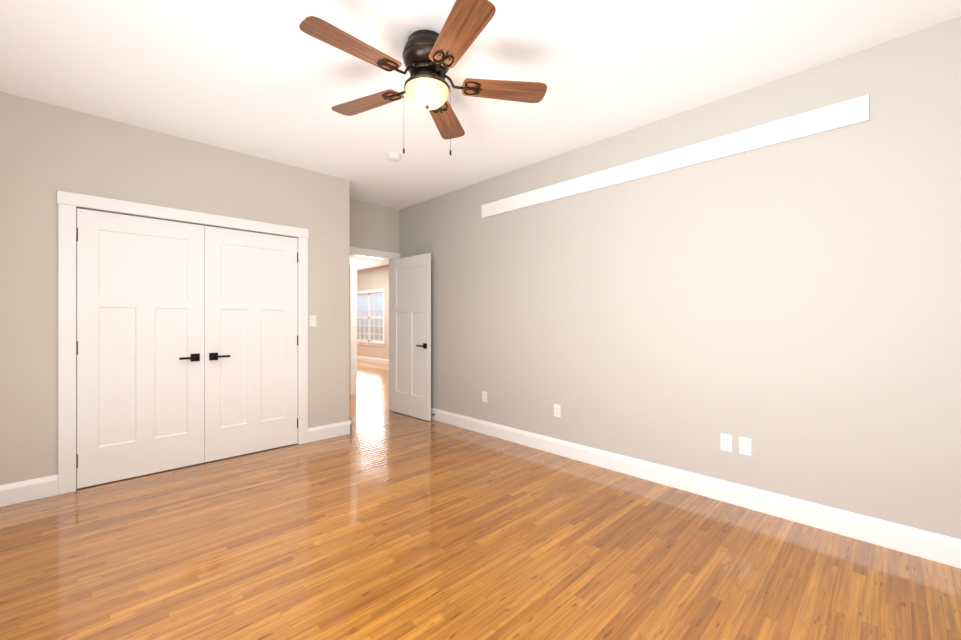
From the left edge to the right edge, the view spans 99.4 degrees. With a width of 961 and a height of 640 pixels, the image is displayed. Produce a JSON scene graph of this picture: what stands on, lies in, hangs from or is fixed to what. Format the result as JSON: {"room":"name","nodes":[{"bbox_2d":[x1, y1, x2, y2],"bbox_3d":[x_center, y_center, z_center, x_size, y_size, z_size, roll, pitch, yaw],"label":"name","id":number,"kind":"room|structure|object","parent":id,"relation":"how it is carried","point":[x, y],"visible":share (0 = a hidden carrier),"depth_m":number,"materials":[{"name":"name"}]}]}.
{"room":"empty bedroom","nodes":[
{"label":"empty bedroom","id":0,"kind":"room"},
{"bbox_2d":[76,210,76,484],"bbox_3d":[-2.451,0.009,3.579,2.160,2.439,0.019,0,0,-45],"label":"wall","id":1,"kind":"structure","parent":0,"point":[76,340],"depth_m":3.03,"materials":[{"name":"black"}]},
{"bbox_2d":[0,91,349,484],"bbox_3d":[-2.734,-0.140,3.553,3.080,2.740,0.620,0,0,-45],"label":"wall","id":2,"kind":"structure","parent":0,"point":[47,151],"depth_m":3.01,"materials":[{"name":"grey paint"}]},
{"bbox_2d":[76,208,203,488],"bbox_3d":[-2.641,0.206,3.210,0.785,2.032,0.092,0,0,-45],"label":"closet door","id":3,"kind":"structure","parent":2,"relation":"in","point":[140,346],"depth_m":3.19,"materials":[{"name":"white wood"}]},
{"bbox_2d":[0,421,351,506],"bbox_3d":[-2.723,1.160,3.552,3.096,0.140,0.636,0,0,-45],"label":"baseboard","id":4,"kind":"structure","parent":2,"relation":"attached to","point":[26,490],"depth_m":2.81,"materials":[{"name":"white wood"}]},
{"bbox_2d":[57,190,308,494],"bbox_3d":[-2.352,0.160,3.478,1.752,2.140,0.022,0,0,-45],"label":"trim","id":5,"kind":"structure","parent":2,"relation":"attached to","point":[68,202],"depth_m":2.92,"materials":[{"name":"white wood"}]},
{"bbox_2d":[204,226,297,461],"bbox_3d":[-2.079,0.206,3.762,0.785,2.032,0.092,0,0,-45],"label":"closet door","id":6,"kind":"structure","parent":2,"relation":"in","point":[250,342],"depth_m":3.74,"materials":[{"name":"white wood"}]},
{"bbox_2d":[309,315,315,326],"bbox_3d":[-1.693,0.010,4.127,0.070,0.114,0.020,0,0,-45],"label":"light switch","id":7,"kind":"object","parent":2,"relation":"attached to","point":[312,320],"visible":1,"depth_m":4.13,"materials":[{"name":"white plastic"}]},
{"bbox_2d":[357,265,388,359],"bbox_3d":[-1.901,-0.140,10.666,0.120,2.740,8.120,0,0,-45],"label":"wall","id":8,"kind":"structure","parent":0,"point":[373,278],"depth_m":11.68,"materials":[{"name":"grey paint"}]},
{"bbox_2d":[357,288,384,346],"bbox_3d":[-3.309,-0.070,12.031,0.125,1.620,1.900,0,0,-45],"label":"window","id":9,"kind":"structure","parent":8,"relation":"in","point":[370,317],"depth_m":11.98,"materials":[{"name":"white"}]},
{"bbox_2d":[357,356,388,364],"bbox_3d":[-1.950,1.160,10.618,0.016,0.140,8.120,0,0,-44],"label":"baseboard","id":10,"kind":"structure","parent":8,"relation":"attached to","point":[373,360],"depth_m":11.75,"materials":[{"name":"white wood"}]},
{"bbox_2d":[350,199,398,252],"bbox_3d":[-2.622,-0.140,4.181,4.120,2.740,0.120,0,0,-45],"label":"wall","id":11,"kind":"structure","parent":0,"point":[374,227],"depth_m":5.30,"materials":[{"name":"grey paint"}]},
{"bbox_2d":[350,254,393,409],"bbox_3d":[-1.508,0.195,5.276,0.855,2.070,0.124,0,0,-45],"label":"trim","id":12,"kind":"structure","parent":11,"relation":"attached to","point":[389,320],"depth_m":5.58,"materials":[{"name":"white wood"}]},
{"bbox_2d":[350,247,399,258],"bbox_3d":[-1.458,0.160,5.225,1.007,2.140,0.022,0,0,-45],"label":"door frame","id":13,"kind":"structure","parent":11,"relation":"attached to","point":[371,253],"depth_m":5.28,"materials":[{"name":"white wood"}]},
{"bbox_2d":[391,253,430,420],"bbox_3d":[-0.902,0.206,5.231,0.139,2.032,0.818,0,0,-45],"label":"entry door","id":14,"kind":"structure","parent":11,"relation":"in","point":[410,335],"depth_m":5.17,"materials":[{"name":"white wood"}]},
{"bbox_2d":[0,360,960,639],"bbox_3d":[-2.191,1.260,5.839,7.300,0.060,14.840,0,0,-45],"label":"floor","id":15,"kind":"structure","parent":0,"point":[382,520],"depth_m":2.10,"materials":[{"name":"brown wood"}]},
{"bbox_2d":[0,0,960,270],"bbox_3d":[-2.191,-1.550,5.839,7.300,0.080,14.840,0,0,-45],"label":"ceiling","id":16,"kind":"structure","parent":0,"point":[266,80],"depth_m":2.44,"materials":[{"name":"white paint"}]},
{"bbox_2d":[387,153,400,160],"bbox_3d":[-0.795,-1.492,3.748,0.132,0.037,0.132,0,0,-45],"label":"smoke detector","id":17,"kind":"object","parent":16,"relation":"attached to","point":[393,156],"visible":1,"depth_m":3.71,"materials":[{"name":"white plastic"}]},
{"bbox_2d":[299,0,546,155],"bbox_3d":[-0.325,-1.202,2.183,1.232,0.615,1.288,0,0,-45],"label":"ceiling fan","id":18,"kind":"object","parent":16,"relation":"hanging from","point":[430,58],"visible":1,"depth_m":2.12,"materials":[{"name":"brown wood"}]},
{"bbox_2d":[399,16,960,538],"bbox_3d":[1.161,-0.140,3.356,0.120,2.740,6.600,0,0,-45],"label":"wall","id":19,"kind":"structure","parent":0,"point":[791,308],"depth_m":2.65,"materials":[{"name":"grey paint"}]},
{"bbox_2d":[482,391,486,401],"bbox_3d":[0.043,0.830,4.402,0.007,0.114,0.070,0,0,-45],"label":"electrical outlet","id":20,"kind":"object","parent":19,"relation":"attached to","point":[484,396],"visible":1,"depth_m":4.40,"materials":[{"name":"white plastic"}]},
{"bbox_2d":[554,404,560,416],"bbox_3d":[0.702,0.830,3.732,0.007,0.114,0.070,0,0,-45],"label":"electrical outlet","id":21,"kind":"object","parent":19,"relation":"attached to","point":[557,410],"visible":1,"depth_m":3.73,"materials":[{"name":"white plastic"}]},
{"bbox_2d":[481,94,868,217],"bbox_3d":[1.082,-1.175,3.335,0.022,0.140,3.040,0,0,-45],"label":"trim","id":22,"kind":"structure","parent":19,"relation":"attached to","point":[837,115],"depth_m":2.83,"materials":[{"name":"white wood"}]},
{"bbox_2d":[431,408,960,568],"bbox_3d":[1.112,1.160,3.308,0.016,0.140,6.360,0,0,-45],"label":"baseboard","id":23,"kind":"structure","parent":19,"relation":"attached to","point":[936,547],"depth_m":2.65,"materials":[{"name":"white wood"}]},
{"bbox_2d":[721,433,731,451],"bbox_3d":[1.662,0.830,2.755,0.007,0.114,0.070,0,0,-45],"label":"electrical outlet","id":24,"kind":"object","parent":19,"relation":"attached to","point":[726,442],"visible":1,"depth_m":2.75,"materials":[{"name":"white plastic"}]},
{"bbox_2d":[739,437,751,455],"bbox_3d":[1.739,0.830,2.676,0.007,0.114,0.070,0,0,-45],"label":"electrical outlet","id":25,"kind":"object","parent":19,"relation":"attached to","point":[745,446],"visible":1,"depth_m":2.67,"materials":[{"name":"white plastic"}]},
{"bbox_3d":[-2.971,-0.140,5.998,2.170,2.740,0.120,0,0,-45],"label":"wall","id":26,"kind":"structure","parent":0,"visible":0},
{"bbox_2d":[350,265,356,394],"bbox_3d":[-2.154,0.160,6.800,0.120,2.140,0.160,0,0,-45],"label":"door frame","id":27,"kind":"structure","parent":26,"relation":"attached to","point":[353,329],"depth_m":6.74,"materials":[{"name":"white wood"}]}
]}

